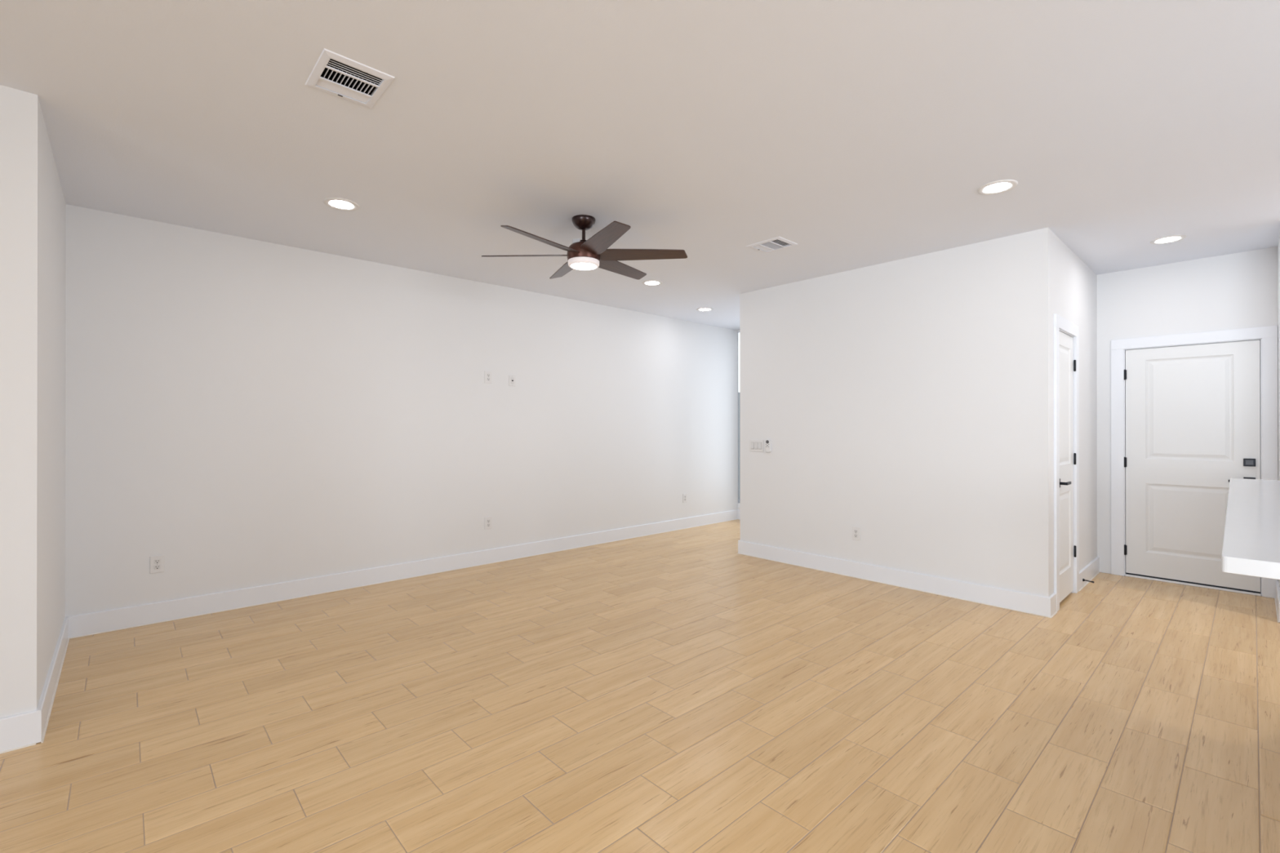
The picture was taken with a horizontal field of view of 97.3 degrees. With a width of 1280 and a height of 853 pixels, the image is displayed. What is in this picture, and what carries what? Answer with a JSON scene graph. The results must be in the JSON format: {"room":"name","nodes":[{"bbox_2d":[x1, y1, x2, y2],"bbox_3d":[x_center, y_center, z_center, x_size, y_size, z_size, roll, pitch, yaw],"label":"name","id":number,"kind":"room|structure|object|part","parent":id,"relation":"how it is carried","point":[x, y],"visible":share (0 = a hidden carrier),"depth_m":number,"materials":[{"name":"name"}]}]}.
{"room":"empty living room","nodes":[
{"label":"empty living room","id":0,"kind":"room"},
{"bbox_2d":[0,84,66,718],"bbox_3d":[-3.131,-0.032,2.925,0.120,2.740,1.584,0,0,-43],"label":"wall","id":1,"kind":"structure","parent":0,"point":[33,205],"depth_m":2.37,"materials":[{"name":"paint"}]},
{"bbox_2d":[35,616,69,743],"bbox_3d":[-3.072,1.269,2.962,0.021,0.138,1.605,0,0,-43],"label":"baseboard","id":2,"kind":"structure","parent":1,"relation":"attached to","point":[45,705],"depth_m":2.73,"materials":[{"name":"paint"}]},
{"bbox_2d":[65,204,737,617],"bbox_3d":[-1.185,-0.027,5.867,6.966,2.740,0.120,0,0,-43],"label":"wall","id":3,"kind":"structure","parent":0,"point":[241,412],"depth_m":4.60,"materials":[{"name":"paint"}]},
{"bbox_2d":[150,555,164,573],"bbox_3d":[-3.295,0.941,3.841,0.076,0.117,0.009,0,0,-43],"label":"wall outlet","id":4,"kind":"object","parent":3,"relation":"attached to","point":[157,562],"visible":1,"depth_m":3.84,"materials":[{"name":"white plastic"}]},
{"bbox_2d":[154,559,160,564],"bbox_3d":[-3.293,0.922,3.840,0.033,0.029,0.004,0,0,-43],"label":"receptacle","id":5,"kind":"object","parent":4,"relation":"attached to","point":[156,561],"depth_m":3.84,"materials":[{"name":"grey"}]},
{"bbox_2d":[154,564,160,569],"bbox_3d":[-3.293,0.961,3.840,0.033,0.029,0.004,0,0,-43],"label":"receptacle","id":6,"kind":"object","parent":4,"relation":"attached to","point":[156,566],"depth_m":3.84,"materials":[{"name":"grey plastic"}]},
{"bbox_2d":[68,509,737,639],"bbox_3d":[-1.092,1.274,5.854,6.819,0.138,0.021,0,0,-43],"label":"baseboard","id":7,"kind":"structure","parent":3,"relation":"attached to","point":[113,620],"depth_m":4.60,"materials":[{"name":"paint"}]},
{"bbox_2d":[484,516,492,529],"bbox_3d":[-1.482,0.946,5.505,0.076,0.117,0.009,0,0,-43],"label":"wall outlet","id":8,"kind":"object","parent":3,"relation":"attached to","point":[488,521],"visible":1,"depth_m":5.50,"materials":[{"name":"white plastic"}]},
{"bbox_2d":[484,371,492,383],"bbox_3d":[-1.484,-0.480,5.506,0.076,0.117,0.009,0,0,-43],"label":"wall outlet","id":9,"kind":"object","parent":3,"relation":"attached to","point":[488,375],"visible":1,"depth_m":5.51,"materials":[{"name":"white plastic"}]},
{"bbox_2d":[509,375,515,386],"bbox_3d":[-1.286,-0.460,5.681,0.072,0.110,0.018,0,0,-43],"label":"cable plate","id":10,"kind":"object","parent":3,"relation":"attached to","point":[512,378],"visible":1,"depth_m":5.68,"materials":[{"name":"white plastic"}]},
{"bbox_2d":[683,493,687,502],"bbox_3d":[0.593,0.945,7.410,0.076,0.117,0.009,0,0,-43],"label":"wall outlet","id":11,"kind":"object","parent":3,"relation":"attached to","point":[685,495],"visible":1,"depth_m":7.41,"materials":[{"name":"white plastic"}]},
{"bbox_2d":[0,519,1279,852],"bbox_3d":[0.311,1.394,1.005,11.620,0.120,9.264,0,0,-43],"label":"floor","id":12,"kind":"structure","parent":0,"point":[679,691],"depth_m":2.52,"materials":[{"name":"brown wood"}]},
{"bbox_2d":[1221,478,1279,579],"bbox_3d":[2.567,0.800,1.528,2.590,1.070,1.381,0,0,-43],"label":"kitchen island","id":13,"kind":"object","parent":12,"relation":"on","point":[1251,535],"visible":1,"depth_m":1.45,"materials":[{"name":"white stone"}]},
{"bbox_2d":[0,0,1279,330],"bbox_3d":[0.311,-1.480,1.010,11.660,0.150,9.304,0,0,-43],"label":"ceiling","id":14,"kind":"structure","parent":0,"point":[855,134],"depth_m":2.63,"materials":[{"name":"paint"}]},
{"bbox_2d":[323,197,359,210],"bbox_3d":[-1.881,-1.398,3.548,0.202,0.007,0.202,0,0,-43],"label":"recessed light","id":15,"kind":"object","parent":14,"relation":"in","point":[343,204],"visible":1,"depth_m":3.54,"materials":[{"name":"white plastic"}]},
{"bbox_2d":[305,48,395,108],"bbox_3d":[-1.180,-1.443,2.286,0.256,0.101,0.300,0,0,-43],"label":"ceiling vent","id":16,"kind":"object","parent":14,"relation":"in","point":[334,73],"visible":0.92,"depth_m":2.31,"materials":[{"name":"white metal"}]},
{"bbox_2d":[481,214,687,279],"bbox_3d":[-0.381,-1.239,3.803,1.355,0.324,1.352,0,0,-43],"label":"ceiling fan","id":17,"kind":"object","parent":14,"relation":"hanging from","point":[593,253],"visible":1,"depth_m":3.74,"materials":[{"name":"brown wood"}]},
{"bbox_3d":[-0.772,-1.163,3.840,0.611,0.007,0.142,1,15,5],"label":"blade","id":18,"kind":"part","parent":17,"relation":"part of","materials":[{"name":"brown wood"}]},
{"bbox_3d":[-0.609,-1.155,3.482,0.142,0.007,0.611,19,11,34],"label":"blade","id":19,"kind":"part","parent":17,"relation":"part of","materials":[{"name":"brown wood"}]},
{"bbox_3d":[-0.543,-1.164,4.160,0.142,0.007,0.611,-15,7,-23],"label":"blade","id":20,"kind":"part","parent":17,"relation":"part of","materials":[{"name":"brown wood"}]},
{"bbox_3d":[-0.217,-1.147,3.445,0.142,0.007,0.611,17,-6,-24],"label":"blade","id":21,"kind":"part","parent":17,"relation":"part of","materials":[{"name":"brown wood"}]},
{"bbox_3d":[-0.152,-1.157,4.123,0.142,0.007,0.611,-16,-9,34],"label":"blade","id":22,"kind":"part","parent":17,"relation":"part of","materials":[{"name":"brown wood"}]},
{"bbox_3d":[0.011,-1.148,3.765,0.611,0.007,0.142,1,-14,5],"label":"blade","id":23,"kind":"part","parent":17,"relation":"part of","materials":[{"name":"brown wood"}]},
{"bbox_2d":[641,280,662,285],"bbox_3d":[0.120,-1.394,5.480,0.202,0.007,0.202,0,0,-43],"label":"recessed light","id":24,"kind":"object","parent":14,"relation":"in","point":[649,282],"visible":1,"depth_m":5.47,"materials":[{"name":"white plastic"}]},
{"bbox_2d":[696,307,713,311],"bbox_3d":[0.774,-1.392,6.711,0.202,0.007,0.202,0,0,-43],"label":"recessed light","id":25,"kind":"object","parent":14,"relation":"in","point":[699,308],"visible":1,"depth_m":6.70,"materials":[{"name":"white plastic"}]},
{"bbox_2d":[746,235,797,253],"bbox_3d":[1.018,-1.439,4.344,0.256,0.101,0.300,0,0,-43],"label":"ceiling vent","id":26,"kind":"object","parent":14,"relation":"in","point":[779,242],"visible":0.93,"depth_m":4.35,"materials":[{"name":"white metal"}]},
{"bbox_2d":[977,179,1017,195],"bbox_3d":[2.093,-1.398,3.297,0.202,0.007,0.202,0,0,-43],"label":"recessed light","id":27,"kind":"object","parent":14,"relation":"in","point":[1003,185],"visible":1,"depth_m":3.29,"materials":[{"name":"white plastic"}]},
{"bbox_2d":[1149,235,1186,244],"bbox_3d":[3.954,-1.397,4.216,0.202,0.007,0.202,0,0,-43],"label":"recessed light","id":28,"kind":"object","parent":14,"relation":"in","point":[1172,238],"visible":1,"depth_m":4.21,"materials":[{"name":"white plastic"}]},
{"bbox_2d":[737,329,740,510],"bbox_3d":[1.935,-0.024,7.618,0.022,2.740,1.521,0,0,-43],"label":"wall","id":29,"kind":"structure","parent":0,"point":[739,508],"depth_m":8.17,"materials":[{"name":"paint"}]},
{"bbox_2d":[737,330,740,507],"bbox_3d":[1.837,-0.103,7.736,0.032,2.558,1.212,0,0,-43],"label":"window","id":30,"kind":"structure","parent":29,"relation":"in","point":[739,331],"depth_m":8.15,"materials":[{"name":"paint"}]},
{"bbox_2d":[737,509,740,519],"bbox_3d":[1.879,1.277,7.645,0.021,0.138,1.371,0,0,-43],"label":"baseboard","id":31,"kind":"structure","parent":29,"relation":"attached to","point":[738,510],"depth_m":8.12,"materials":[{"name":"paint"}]},
{"bbox_2d":[739,227,1053,596],"bbox_3d":[2.009,-0.029,4.992,0.120,2.740,2.688,0,0,-43],"label":"wall","id":32,"kind":"structure","parent":0,"point":[907,402],"depth_m":4.65,"materials":[{"name":"paint"}]},
{"bbox_2d":[749,440,763,451],"bbox_3d":[1.195,0.199,5.780,0.014,0.118,0.166,0,0,-43],"label":"light switch","id":33,"kind":"object","parent":32,"relation":"attached to","point":[754,445],"visible":1,"depth_m":5.78,"materials":[{"name":"white plastic"}]},
{"bbox_2d":[852,526,860,540],"bbox_3d":[1.917,0.951,4.995,0.009,0.117,0.076,0,0,-43],"label":"wall outlet","id":34,"kind":"object","parent":32,"relation":"attached to","point":[855,531],"visible":1,"depth_m":4.99,"materials":[{"name":"white plastic"}]},
{"bbox_2d":[737,540,1051,617],"bbox_3d":[1.957,1.272,4.942,0.021,0.138,2.730,0,0,-43],"label":"baseboard","id":35,"kind":"structure","parent":32,"relation":"attached to","point":[1029,603],"depth_m":4.64,"materials":[{"name":"paint"}]},
{"bbox_3d":[1.291,0.204,5.669,0.022,0.137,0.066,0,0,-43],"label":"cradle","id":36,"kind":"object","parent":32,"relation":"attached to","visible":0},
{"bbox_2d":[764,440,770,452],"bbox_3d":[1.288,0.198,5.665,0.020,0.126,0.054,0,0,-43],"label":"remote","id":37,"kind":"object","parent":36,"relation":"in","point":[767,443],"visible":1,"depth_m":5.66,"materials":[{"name":"white plastic"}]},
{"bbox_2d":[1052,231,1097,592],"bbox_3d":[3.549,-0.029,4.663,1.704,2.740,0.120,0,0,-43],"label":"wall","id":38,"kind":"structure","parent":0,"point":[1074,284],"depth_m":4.79,"materials":[{"name":"paint"}]},
{"bbox_2d":[1048,592,1057,617],"bbox_3d":[2.938,1.271,4.004,0.155,0.138,0.021,0,0,-43],"label":"baseboard","id":39,"kind":"structure","parent":38,"relation":"attached to","point":[1053,596],"depth_m":4.00,"materials":[{"name":"paint"}]},
{"bbox_2d":[1053,313,1079,611],"bbox_3d":[3.248,0.264,4.356,0.774,2.152,0.184,0,0,-43],"label":"door","id":40,"kind":"structure","parent":38,"relation":"in","point":[1066,334],"depth_m":4.36,"materials":[{"name":"paint"}]},
{"bbox_3d":[3.027,0.309,4.090,0.088,2.062,0.017,0,0,-43],"label":"casing","id":41,"kind":"part","parent":40,"relation":"part of","materials":[{"name":"paint"}]},
{"bbox_3d":[3.164,0.423,4.188,0.127,0.021,0.050,0,0,-43],"label":"lever","id":42,"kind":"part","parent":40,"relation":"part of","materials":[{"name":"black metal"}]},
{"bbox_3d":[3.259,0.303,4.343,0.577,2.030,0.035,0,0,-43],"label":"panel","id":43,"kind":"part","parent":40,"relation":"part of","materials":[{"name":"paint"}]},
{"bbox_3d":[3.280,-0.767,4.324,0.774,0.090,0.017,0,0,-43],"label":"casing","id":44,"kind":"part","parent":40,"relation":"part of","materials":[{"name":"paint"}]},
{"bbox_3d":[3.532,0.310,4.553,0.090,2.062,0.017,0,0,-43],"label":"casing","id":45,"kind":"part","parent":40,"relation":"part of","materials":[{"name":"paint"}]},
{"bbox_2d":[1079,556,1099,591],"bbox_3d":[3.895,1.272,4.882,0.895,0.138,0.021,0,0,-43],"label":"baseboard","id":46,"kind":"structure","parent":38,"relation":"attached to","point":[1091,571],"depth_m":4.87,"materials":[{"name":"paint"}]},
{"bbox_2d":[1097,246,1278,573],"bbox_3d":[5.116,-0.030,4.305,0.120,2.740,7.663,0,0,-43],"label":"wall","id":47,"kind":"structure","parent":0,"point":[1235,291],"depth_m":4.84,"materials":[{"name":"paint"}]},
{"bbox_2d":[1111,325,1278,598],"bbox_3d":[4.653,0.279,4.776,0.184,2.124,1.003,0,0,-43],"label":"door","id":48,"kind":"structure","parent":47,"relation":"in","point":[1192,414],"depth_m":4.76,"materials":[{"name":"paint"}]},
{"bbox_3d":[4.310,0.325,5.080,0.017,2.034,0.090,0,0,-43],"label":"casing","id":49,"kind":"part","parent":48,"relation":"part of","materials":[{"name":"paint"}]},
{"bbox_3d":[4.619,-0.738,4.746,0.017,0.090,1.003,0,0,-43],"label":"casing","id":50,"kind":"part","parent":48,"relation":"part of","materials":[{"name":"paint"}]},
{"bbox_3d":[4.930,0.323,4.405,0.017,2.034,0.083,0,0,-43],"label":"casing","id":51,"kind":"part","parent":48,"relation":"part of","materials":[{"name":"paint"}]},
{"bbox_2d":[1277,233,1279,587],"bbox_3d":[4.712,-0.030,4.065,0.800,2.740,0.120,0,0,-43],"label":"wall","id":52,"kind":"structure","parent":0,"point":[1278,246],"depth_m":4.23,"materials":[{"name":"white paint"}]},
{"bbox_2d":[1274,581,1279,622],"bbox_3d":[4.650,1.271,4.102,0.805,0.138,0.021,0,0,-43],"label":"baseboard","id":53,"kind":"structure","parent":52,"relation":"attached to","point":[1277,598],"depth_m":4.06,"materials":[{"name":"paint"}]},
{"bbox_3d":[-4.305,-0.036,0.853,4.412,2.740,0.120,0,0,-43],"label":"wall","id":54,"kind":"structure","parent":0,"visible":0},
{"bbox_2d":[0,710,36,754],"bbox_3d":[-4.213,1.265,0.839,4.532,0.138,0.021,0,0,-43],"label":"baseboard","id":55,"kind":"structure","parent":54,"relation":"attached to","point":[17,731],"depth_m":2.33,"materials":[{"name":"paint"}]}
]}

